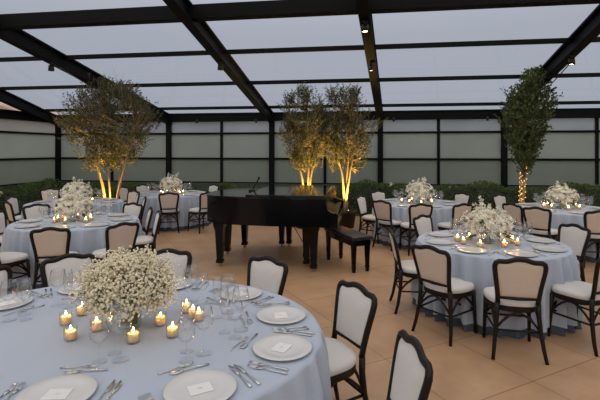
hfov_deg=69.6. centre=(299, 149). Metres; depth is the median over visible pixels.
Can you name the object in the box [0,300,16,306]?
place card
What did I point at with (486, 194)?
boxwood hedge
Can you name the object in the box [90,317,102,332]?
votive candle
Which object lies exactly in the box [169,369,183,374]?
spoon bowl
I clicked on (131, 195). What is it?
dining chair
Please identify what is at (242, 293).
place card
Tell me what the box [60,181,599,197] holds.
wall
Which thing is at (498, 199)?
dining chair
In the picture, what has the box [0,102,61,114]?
canopy
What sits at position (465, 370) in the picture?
floor
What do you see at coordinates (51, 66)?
spotlight
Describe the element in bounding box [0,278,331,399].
tablecloth
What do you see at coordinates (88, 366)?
fork
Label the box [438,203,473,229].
dining chair
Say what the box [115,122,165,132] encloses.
window
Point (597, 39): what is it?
beam
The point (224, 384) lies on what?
charger plate
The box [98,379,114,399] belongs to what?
knife
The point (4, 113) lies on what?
trim
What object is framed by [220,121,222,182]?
trim
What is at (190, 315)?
votive candle
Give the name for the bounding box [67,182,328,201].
boxwood hedge
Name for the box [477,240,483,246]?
votive candle
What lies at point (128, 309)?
wine glass
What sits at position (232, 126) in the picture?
window
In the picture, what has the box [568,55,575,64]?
spotlight
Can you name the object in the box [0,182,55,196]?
wall
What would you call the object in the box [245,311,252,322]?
spoon
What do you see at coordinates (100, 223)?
charger plate
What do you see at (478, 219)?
centrepiece
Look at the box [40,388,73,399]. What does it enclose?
place card
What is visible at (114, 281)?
arrangement
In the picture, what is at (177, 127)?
window
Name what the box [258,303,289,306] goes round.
knife
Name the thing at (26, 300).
charger plate
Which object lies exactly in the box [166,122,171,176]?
trim
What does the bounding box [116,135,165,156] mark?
window
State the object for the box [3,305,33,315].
spoon
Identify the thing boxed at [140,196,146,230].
dining chair
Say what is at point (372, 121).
window
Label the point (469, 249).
charger plate
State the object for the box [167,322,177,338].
votive candle
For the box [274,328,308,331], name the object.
fork
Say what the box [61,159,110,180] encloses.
window
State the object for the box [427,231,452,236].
charger plate
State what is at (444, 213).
tablecloth
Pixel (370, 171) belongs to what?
window
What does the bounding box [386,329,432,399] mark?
dining chair
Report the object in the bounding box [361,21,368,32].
spotlight
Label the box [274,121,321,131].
window
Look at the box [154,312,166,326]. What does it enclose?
votive candle
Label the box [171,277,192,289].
charger plate
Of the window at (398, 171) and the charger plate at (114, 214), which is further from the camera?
the window at (398, 171)
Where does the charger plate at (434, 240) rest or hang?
on the tablecloth at (476, 268)
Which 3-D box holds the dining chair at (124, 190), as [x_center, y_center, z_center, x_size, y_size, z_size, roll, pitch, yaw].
[-4.220,1.354,10.742,0.522,0.902,0.455,0,0,16]
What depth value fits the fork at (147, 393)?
1.82 m
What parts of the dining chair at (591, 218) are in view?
frame, panel, seat frame, seat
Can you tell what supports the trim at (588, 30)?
attached to the ceiling
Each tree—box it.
[51,69,162,197]
[275,81,342,228]
[303,83,388,228]
[492,64,562,202]
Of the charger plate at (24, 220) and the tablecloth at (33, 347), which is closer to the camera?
the tablecloth at (33, 347)
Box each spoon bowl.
[65,370,79,373]
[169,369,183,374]
[240,342,247,347]
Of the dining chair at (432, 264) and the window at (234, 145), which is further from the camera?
the window at (234, 145)
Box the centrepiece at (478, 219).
[458,196,514,243]
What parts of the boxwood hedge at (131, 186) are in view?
stem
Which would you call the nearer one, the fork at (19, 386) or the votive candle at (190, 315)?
the fork at (19, 386)
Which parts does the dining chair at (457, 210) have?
seat frame, seat, frame, panel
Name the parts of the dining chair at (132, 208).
backrest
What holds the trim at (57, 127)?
attached to the wall at (112, 184)
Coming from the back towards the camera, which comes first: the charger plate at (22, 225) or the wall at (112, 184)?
the wall at (112, 184)
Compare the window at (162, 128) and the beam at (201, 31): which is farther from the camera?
the window at (162, 128)
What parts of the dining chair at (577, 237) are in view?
backrest, frame, leg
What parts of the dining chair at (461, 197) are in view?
backrest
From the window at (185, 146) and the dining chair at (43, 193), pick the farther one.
the window at (185, 146)
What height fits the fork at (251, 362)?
0.010 m
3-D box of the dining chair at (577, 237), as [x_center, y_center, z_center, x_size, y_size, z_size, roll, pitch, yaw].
[3.147,1.354,5.235,0.522,0.902,0.455,0,0,-17]
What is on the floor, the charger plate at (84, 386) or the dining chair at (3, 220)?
the dining chair at (3, 220)
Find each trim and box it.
[0,30,171,123]
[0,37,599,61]
[0,73,599,89]
[0,90,57,124]
[0,109,56,185]
[42,101,599,111]
[55,125,60,186]
[57,108,599,186]
[111,124,113,181]
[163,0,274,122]
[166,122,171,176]
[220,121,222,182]
[269,123,273,185]
[324,131,325,183]
[356,0,382,121]
[378,122,382,188]
[437,119,439,184]
[501,4,599,119]
[501,120,507,193]
[595,118,598,186]
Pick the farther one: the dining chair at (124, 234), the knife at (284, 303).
the dining chair at (124, 234)
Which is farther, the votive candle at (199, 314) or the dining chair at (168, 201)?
the dining chair at (168, 201)
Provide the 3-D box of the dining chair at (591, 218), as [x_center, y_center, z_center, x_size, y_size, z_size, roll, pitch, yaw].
[4.567,1.354,6.758,0.455,0.902,0.522,0,0,9]
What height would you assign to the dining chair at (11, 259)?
0.902 m
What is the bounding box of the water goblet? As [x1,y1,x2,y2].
[89,318,108,342]
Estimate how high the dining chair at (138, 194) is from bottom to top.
0.902 m
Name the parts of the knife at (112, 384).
blade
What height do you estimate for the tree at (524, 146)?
3.565 m
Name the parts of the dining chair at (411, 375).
backrest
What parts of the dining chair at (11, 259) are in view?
seat, seat frame, leg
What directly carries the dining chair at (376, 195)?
on the floor
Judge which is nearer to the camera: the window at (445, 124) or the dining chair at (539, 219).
the dining chair at (539, 219)
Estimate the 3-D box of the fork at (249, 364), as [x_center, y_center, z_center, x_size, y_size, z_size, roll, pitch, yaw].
[-0.157,1.044,2.057,0.207,0.010,0.025,0,0,21]
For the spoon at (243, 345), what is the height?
0.008 m
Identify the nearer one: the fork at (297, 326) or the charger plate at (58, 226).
the fork at (297, 326)
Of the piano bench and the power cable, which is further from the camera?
the power cable
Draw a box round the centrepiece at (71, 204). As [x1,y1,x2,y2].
[52,190,93,221]
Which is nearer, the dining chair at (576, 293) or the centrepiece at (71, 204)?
the dining chair at (576, 293)
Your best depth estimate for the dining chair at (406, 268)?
4.77 m
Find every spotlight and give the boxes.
[48,62,53,70]
[217,61,222,70]
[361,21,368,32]
[368,62,373,70]
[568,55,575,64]
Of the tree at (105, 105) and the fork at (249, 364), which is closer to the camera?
the fork at (249, 364)
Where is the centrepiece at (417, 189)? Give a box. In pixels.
[404,177,434,201]
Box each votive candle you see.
[59,311,71,325]
[63,325,77,341]
[76,303,86,316]
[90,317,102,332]
[126,328,138,344]
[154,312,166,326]
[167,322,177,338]
[181,299,191,313]
[188,306,198,319]
[193,307,203,321]
[454,234,460,241]
[460,237,466,244]
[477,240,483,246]
[501,240,507,247]
[514,238,520,245]
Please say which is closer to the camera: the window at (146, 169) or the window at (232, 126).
the window at (232, 126)
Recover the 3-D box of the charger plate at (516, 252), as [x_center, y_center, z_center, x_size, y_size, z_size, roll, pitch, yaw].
[2.220,1.041,4.344,0.314,0.016,0.314,0,0,8]
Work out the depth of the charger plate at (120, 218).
6.49 m
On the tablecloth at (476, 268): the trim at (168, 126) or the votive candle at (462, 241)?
the votive candle at (462, 241)
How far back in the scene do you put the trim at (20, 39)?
8.52 m
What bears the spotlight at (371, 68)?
attached to the trim at (363, 9)
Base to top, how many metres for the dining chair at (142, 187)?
0.902 m
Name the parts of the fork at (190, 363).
handle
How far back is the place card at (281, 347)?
2.28 m
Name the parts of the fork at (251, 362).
handle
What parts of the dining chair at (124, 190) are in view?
backrest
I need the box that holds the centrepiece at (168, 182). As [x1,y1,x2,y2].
[158,172,182,191]
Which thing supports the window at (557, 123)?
in the wall at (112, 184)
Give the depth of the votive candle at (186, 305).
2.77 m
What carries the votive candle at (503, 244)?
on the tablecloth at (476, 268)
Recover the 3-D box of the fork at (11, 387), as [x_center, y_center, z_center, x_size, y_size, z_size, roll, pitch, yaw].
[-1.264,1.044,1.825,0.025,0.010,0.207,0,0,-2]
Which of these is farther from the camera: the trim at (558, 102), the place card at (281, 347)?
the trim at (558, 102)
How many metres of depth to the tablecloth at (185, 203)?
9.66 m
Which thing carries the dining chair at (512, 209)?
on the floor
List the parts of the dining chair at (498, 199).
backrest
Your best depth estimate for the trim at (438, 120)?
12.12 m
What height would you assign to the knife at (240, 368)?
0.007 m
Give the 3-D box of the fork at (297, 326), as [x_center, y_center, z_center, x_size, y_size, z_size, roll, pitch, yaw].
[-0.063,1.044,2.538,0.207,0.010,0.025,0,0,-13]
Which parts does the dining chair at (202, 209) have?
seat, seat frame, leg, panel, frame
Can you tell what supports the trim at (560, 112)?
attached to the wall at (112, 184)
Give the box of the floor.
[0,216,599,399]
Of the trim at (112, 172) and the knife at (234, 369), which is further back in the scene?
the trim at (112, 172)
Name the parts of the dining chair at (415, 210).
leg, seat, seat frame, leg, frame, panel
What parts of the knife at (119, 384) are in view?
blade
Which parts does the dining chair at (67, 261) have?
backrest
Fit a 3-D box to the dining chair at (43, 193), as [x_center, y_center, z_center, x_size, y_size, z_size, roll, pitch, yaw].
[-5.810,1.354,10.130,0.455,0.902,0.522,0,0,-42]
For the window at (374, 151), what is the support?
in the wall at (112, 184)
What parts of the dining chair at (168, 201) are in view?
frame, panel, seat, seat frame, leg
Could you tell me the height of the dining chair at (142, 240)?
0.902 m
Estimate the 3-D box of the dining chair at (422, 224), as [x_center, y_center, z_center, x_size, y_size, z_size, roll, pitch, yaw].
[1.866,1.354,5.896,0.455,0.902,0.522,0,0,-40]
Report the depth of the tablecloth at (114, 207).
8.49 m
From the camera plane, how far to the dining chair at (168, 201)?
9.32 m
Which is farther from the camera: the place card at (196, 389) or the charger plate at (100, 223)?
the charger plate at (100, 223)
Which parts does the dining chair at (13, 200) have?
backrest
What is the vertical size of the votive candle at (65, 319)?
0.084 m
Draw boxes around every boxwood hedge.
[0,178,63,219]
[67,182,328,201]
[329,179,599,215]
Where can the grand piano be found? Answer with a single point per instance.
(311, 208)
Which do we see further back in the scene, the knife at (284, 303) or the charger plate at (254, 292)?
the charger plate at (254, 292)
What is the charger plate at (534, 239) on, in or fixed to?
on the tablecloth at (476, 268)
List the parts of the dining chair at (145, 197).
frame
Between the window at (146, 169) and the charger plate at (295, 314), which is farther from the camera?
the window at (146, 169)
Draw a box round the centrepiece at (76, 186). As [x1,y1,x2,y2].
[59,176,92,197]
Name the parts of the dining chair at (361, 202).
backrest, frame, seat frame, seat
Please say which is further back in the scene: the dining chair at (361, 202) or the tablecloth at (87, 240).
the dining chair at (361, 202)
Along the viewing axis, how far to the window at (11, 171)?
12.66 m
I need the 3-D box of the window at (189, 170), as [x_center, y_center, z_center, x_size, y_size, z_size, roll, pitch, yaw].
[-3.198,0.625,13.200,1.680,0.730,0.012,0,0,8]
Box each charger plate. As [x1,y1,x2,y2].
[0,294,33,309]
[14,224,40,227]
[14,374,96,399]
[17,219,42,221]
[49,225,69,227]
[57,282,86,293]
[85,222,109,226]
[108,213,127,215]
[111,217,132,220]
[163,369,236,399]
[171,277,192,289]
[219,286,261,299]
[253,334,311,360]
[256,305,305,323]
[397,204,409,206]
[425,238,453,244]
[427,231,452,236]
[454,229,478,232]
[456,246,487,252]
[493,231,517,235]
[504,249,538,256]
[525,237,555,242]
[533,245,566,251]
[569,211,584,213]
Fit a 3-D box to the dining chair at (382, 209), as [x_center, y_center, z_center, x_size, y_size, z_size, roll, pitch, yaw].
[1.651,1.354,7.994,0.522,0.902,0.455,0,0,-41]
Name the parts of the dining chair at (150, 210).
backrest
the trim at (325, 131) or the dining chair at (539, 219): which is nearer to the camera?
the dining chair at (539, 219)
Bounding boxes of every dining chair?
[0,210,6,246]
[0,252,31,289]
[0,265,12,295]
[4,201,16,223]
[5,196,20,220]
[22,203,50,218]
[29,227,77,288]
[39,188,59,199]
[39,253,95,287]
[92,222,139,262]
[116,186,128,203]
[122,202,142,220]
[127,190,139,202]
[135,184,150,191]
[135,193,139,203]
[135,210,161,252]
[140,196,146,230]
[143,207,152,234]
[147,248,191,278]
[158,192,179,233]
[187,191,214,233]
[208,184,218,191]
[247,256,287,295]
[325,280,377,399]
[356,195,378,243]
[370,190,385,229]
[372,200,401,250]
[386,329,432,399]
[388,228,423,313]
[399,203,432,255]
[411,244,476,346]
[413,214,432,237]
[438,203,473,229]
[453,192,470,203]
[482,257,548,364]
[492,194,506,217]
[502,203,525,233]
[522,206,557,239]
[548,257,599,356]
[557,223,590,281]
[583,210,599,267]
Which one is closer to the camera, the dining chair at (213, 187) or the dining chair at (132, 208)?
the dining chair at (132, 208)
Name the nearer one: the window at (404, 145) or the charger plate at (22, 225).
the charger plate at (22, 225)
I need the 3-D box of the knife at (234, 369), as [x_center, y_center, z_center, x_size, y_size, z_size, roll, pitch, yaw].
[-0.278,1.045,2.006,0.022,0.007,0.230,0,0,-33]
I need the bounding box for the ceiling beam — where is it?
[0,0,599,30]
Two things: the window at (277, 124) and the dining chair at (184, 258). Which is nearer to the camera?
the dining chair at (184, 258)
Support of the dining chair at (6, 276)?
on the floor
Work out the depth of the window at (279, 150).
12.81 m
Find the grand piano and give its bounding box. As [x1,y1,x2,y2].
[206,177,343,271]
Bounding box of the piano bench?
[324,226,371,272]
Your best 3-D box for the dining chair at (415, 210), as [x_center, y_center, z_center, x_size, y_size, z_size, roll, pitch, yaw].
[2.029,1.354,7.583,0.455,0.902,0.522,0,0,-8]
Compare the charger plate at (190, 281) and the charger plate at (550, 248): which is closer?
the charger plate at (190, 281)
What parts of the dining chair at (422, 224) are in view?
backrest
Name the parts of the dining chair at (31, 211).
backrest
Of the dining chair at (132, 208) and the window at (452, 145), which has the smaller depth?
the dining chair at (132, 208)
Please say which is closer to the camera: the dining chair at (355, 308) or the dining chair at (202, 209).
the dining chair at (355, 308)
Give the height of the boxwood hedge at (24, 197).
1.019 m
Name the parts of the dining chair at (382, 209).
leg, panel, frame, seat frame, seat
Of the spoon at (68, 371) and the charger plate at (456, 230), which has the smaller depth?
the spoon at (68, 371)
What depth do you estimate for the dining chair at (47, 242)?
5.11 m
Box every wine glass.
[110,309,131,335]
[194,304,213,330]
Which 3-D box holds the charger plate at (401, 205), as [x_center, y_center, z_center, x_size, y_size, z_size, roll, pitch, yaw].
[1.957,1.041,8.068,0.314,0.016,0.314,0,0,8]
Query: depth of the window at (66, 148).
13.79 m
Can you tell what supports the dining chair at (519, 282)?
on the floor
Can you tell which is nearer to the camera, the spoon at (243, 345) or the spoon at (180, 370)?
the spoon at (180, 370)
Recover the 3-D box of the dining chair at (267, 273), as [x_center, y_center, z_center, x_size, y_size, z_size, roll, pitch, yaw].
[-0.411,1.354,3.493,0.455,0.902,0.522,0,0,36]
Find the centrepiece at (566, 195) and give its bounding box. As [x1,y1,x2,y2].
[544,181,579,208]
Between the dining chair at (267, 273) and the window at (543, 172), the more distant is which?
the window at (543, 172)
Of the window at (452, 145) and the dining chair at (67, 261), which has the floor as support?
the dining chair at (67, 261)
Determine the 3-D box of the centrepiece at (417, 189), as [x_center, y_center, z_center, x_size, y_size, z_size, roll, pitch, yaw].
[2.357,0.779,8.532,0.592,0.540,0.582,0,0,15]
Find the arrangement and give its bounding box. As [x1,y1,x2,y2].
[66,244,184,332]
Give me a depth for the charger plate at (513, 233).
5.38 m
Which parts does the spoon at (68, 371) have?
handle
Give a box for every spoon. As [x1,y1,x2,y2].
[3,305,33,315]
[65,368,107,373]
[169,363,208,374]
[240,333,257,347]
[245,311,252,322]
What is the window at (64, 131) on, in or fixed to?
in the wall at (112, 184)
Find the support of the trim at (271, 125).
attached to the wall at (112, 184)
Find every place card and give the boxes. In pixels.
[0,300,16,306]
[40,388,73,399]
[187,381,213,395]
[232,291,247,296]
[270,342,291,352]
[273,312,287,318]
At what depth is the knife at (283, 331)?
2.46 m
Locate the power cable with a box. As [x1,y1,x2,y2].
[50,62,166,122]
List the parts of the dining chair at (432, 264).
leg, panel, frame, seat, seat frame, leg, leg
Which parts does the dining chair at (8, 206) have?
panel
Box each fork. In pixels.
[0,383,17,397]
[5,382,25,399]
[60,364,98,368]
[144,393,153,399]
[157,361,193,374]
[228,336,245,350]
[247,363,287,374]
[249,360,288,370]
[272,326,306,329]
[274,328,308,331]
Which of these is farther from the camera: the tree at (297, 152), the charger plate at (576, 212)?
the tree at (297, 152)
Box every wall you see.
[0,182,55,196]
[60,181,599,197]
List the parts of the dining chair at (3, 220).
backrest, frame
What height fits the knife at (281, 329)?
0.007 m
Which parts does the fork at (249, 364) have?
handle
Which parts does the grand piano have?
leg, leg, leg, lid, leg, leg, leg, leg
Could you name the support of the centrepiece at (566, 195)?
on the tablecloth at (561, 215)
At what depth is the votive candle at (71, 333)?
2.37 m
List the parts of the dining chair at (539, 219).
panel, frame, seat, seat frame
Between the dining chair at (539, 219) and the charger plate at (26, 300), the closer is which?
the charger plate at (26, 300)
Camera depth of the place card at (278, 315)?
2.72 m
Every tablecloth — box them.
[0,213,143,289]
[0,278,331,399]
[21,198,123,219]
[138,190,210,231]
[371,198,460,248]
[411,230,583,339]
[505,203,599,262]
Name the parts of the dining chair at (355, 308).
leg, seat, seat frame, backrest, frame, leg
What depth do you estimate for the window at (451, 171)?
12.04 m
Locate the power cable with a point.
(50, 62)
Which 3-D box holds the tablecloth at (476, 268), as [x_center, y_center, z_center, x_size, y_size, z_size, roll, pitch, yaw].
[2.170,1.423,4.951,1.745,0.745,1.760,0,0,17]
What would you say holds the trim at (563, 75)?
attached to the ceiling
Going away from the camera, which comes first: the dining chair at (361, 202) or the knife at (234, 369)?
the knife at (234, 369)
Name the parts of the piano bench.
leg, leg, seat, seat frame, leg, leg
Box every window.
[0,119,54,132]
[0,133,54,157]
[0,159,54,184]
[61,123,109,132]
[61,135,110,156]
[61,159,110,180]
[114,159,165,180]
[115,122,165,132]
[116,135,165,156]
[172,122,219,132]
[172,134,219,157]
[172,159,219,181]
[223,121,268,131]
[223,134,268,157]
[223,160,268,181]
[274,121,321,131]
[274,134,323,157]
[274,160,323,182]
[326,134,377,157]
[326,160,377,182]
[327,120,377,131]
[383,119,436,130]
[383,133,436,157]
[383,160,436,183]
[440,119,500,130]
[440,133,500,157]
[440,160,500,184]
[508,132,594,158]
[508,161,594,185]
[510,118,594,129]
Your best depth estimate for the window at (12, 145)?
12.69 m
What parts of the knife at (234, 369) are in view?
blade, handle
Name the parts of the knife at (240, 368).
blade, handle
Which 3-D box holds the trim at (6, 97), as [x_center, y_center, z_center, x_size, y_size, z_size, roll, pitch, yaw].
[-7.711,-2.253,6.733,0.170,2.921,14.381,0,0,-1]
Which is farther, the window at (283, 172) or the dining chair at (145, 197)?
the window at (283, 172)
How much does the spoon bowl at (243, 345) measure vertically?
0.008 m
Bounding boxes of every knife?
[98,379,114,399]
[107,380,121,399]
[228,365,251,386]
[233,364,260,384]
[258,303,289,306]
[281,329,314,333]
[283,331,311,335]
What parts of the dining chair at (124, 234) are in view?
seat, frame, panel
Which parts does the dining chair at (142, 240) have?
seat frame, seat, backrest, frame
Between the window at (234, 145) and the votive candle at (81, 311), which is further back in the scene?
the window at (234, 145)
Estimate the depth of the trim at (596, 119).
11.53 m
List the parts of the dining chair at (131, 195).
backrest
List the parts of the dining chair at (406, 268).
panel, leg, frame, leg, seat, seat frame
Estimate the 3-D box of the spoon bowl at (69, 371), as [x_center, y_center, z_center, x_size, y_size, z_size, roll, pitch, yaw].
[-1.072,1.046,2.037,0.070,0.008,0.037,0,0,-8]
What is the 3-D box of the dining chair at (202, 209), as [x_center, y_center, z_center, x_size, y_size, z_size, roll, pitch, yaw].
[-2.174,1.354,9.570,0.522,0.902,0.455,0,0,42]
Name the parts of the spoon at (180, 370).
handle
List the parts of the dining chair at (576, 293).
leg, seat, seat frame, leg, frame, panel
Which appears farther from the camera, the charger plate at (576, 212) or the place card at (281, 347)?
the charger plate at (576, 212)
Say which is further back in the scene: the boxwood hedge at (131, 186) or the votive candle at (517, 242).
the boxwood hedge at (131, 186)
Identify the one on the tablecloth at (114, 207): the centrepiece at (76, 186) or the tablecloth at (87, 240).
the centrepiece at (76, 186)
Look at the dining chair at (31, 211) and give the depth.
7.26 m
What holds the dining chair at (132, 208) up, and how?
on the floor
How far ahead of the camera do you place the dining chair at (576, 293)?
3.94 m
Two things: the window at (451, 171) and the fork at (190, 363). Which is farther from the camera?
the window at (451, 171)
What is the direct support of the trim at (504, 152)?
attached to the wall at (112, 184)
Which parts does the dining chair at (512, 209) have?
panel, seat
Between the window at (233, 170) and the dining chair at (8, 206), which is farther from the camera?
the window at (233, 170)
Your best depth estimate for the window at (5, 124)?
12.69 m
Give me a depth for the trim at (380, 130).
12.31 m
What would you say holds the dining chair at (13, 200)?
on the floor
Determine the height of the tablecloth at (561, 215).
0.745 m
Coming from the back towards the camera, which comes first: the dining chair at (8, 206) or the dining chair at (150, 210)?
the dining chair at (8, 206)
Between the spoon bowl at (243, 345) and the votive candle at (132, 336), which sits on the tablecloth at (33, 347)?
the votive candle at (132, 336)
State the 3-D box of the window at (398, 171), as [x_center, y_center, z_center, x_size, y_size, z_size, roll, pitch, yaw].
[3.100,0.625,12.281,1.610,0.730,0.012,0,0,8]
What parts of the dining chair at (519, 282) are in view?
leg, leg, seat, seat frame, panel, frame, leg, leg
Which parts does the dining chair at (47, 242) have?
leg, panel, frame, seat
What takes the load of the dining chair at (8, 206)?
on the floor
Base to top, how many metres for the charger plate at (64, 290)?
0.016 m
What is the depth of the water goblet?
2.12 m
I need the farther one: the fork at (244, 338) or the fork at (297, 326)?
the fork at (297, 326)
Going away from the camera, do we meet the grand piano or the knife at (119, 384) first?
the knife at (119, 384)
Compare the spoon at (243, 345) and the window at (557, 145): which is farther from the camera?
the window at (557, 145)
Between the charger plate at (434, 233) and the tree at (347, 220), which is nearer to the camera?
the charger plate at (434, 233)
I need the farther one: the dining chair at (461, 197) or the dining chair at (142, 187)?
the dining chair at (142, 187)
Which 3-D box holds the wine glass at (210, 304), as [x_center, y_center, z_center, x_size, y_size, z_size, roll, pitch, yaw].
[-0.496,0.927,2.225,0.102,0.245,0.102,0,0,8]
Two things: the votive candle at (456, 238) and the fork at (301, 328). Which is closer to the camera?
the fork at (301, 328)
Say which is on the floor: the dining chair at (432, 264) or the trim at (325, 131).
the dining chair at (432, 264)
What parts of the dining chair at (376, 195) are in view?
frame, backrest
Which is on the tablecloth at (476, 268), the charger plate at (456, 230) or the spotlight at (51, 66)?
the charger plate at (456, 230)
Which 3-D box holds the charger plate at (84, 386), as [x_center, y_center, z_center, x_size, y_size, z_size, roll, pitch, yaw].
[-1.035,1.041,1.839,0.314,0.016,0.314,0,0,8]
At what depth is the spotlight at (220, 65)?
8.16 m
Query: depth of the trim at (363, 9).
7.62 m
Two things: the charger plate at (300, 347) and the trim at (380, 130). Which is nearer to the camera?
the charger plate at (300, 347)
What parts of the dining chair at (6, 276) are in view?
backrest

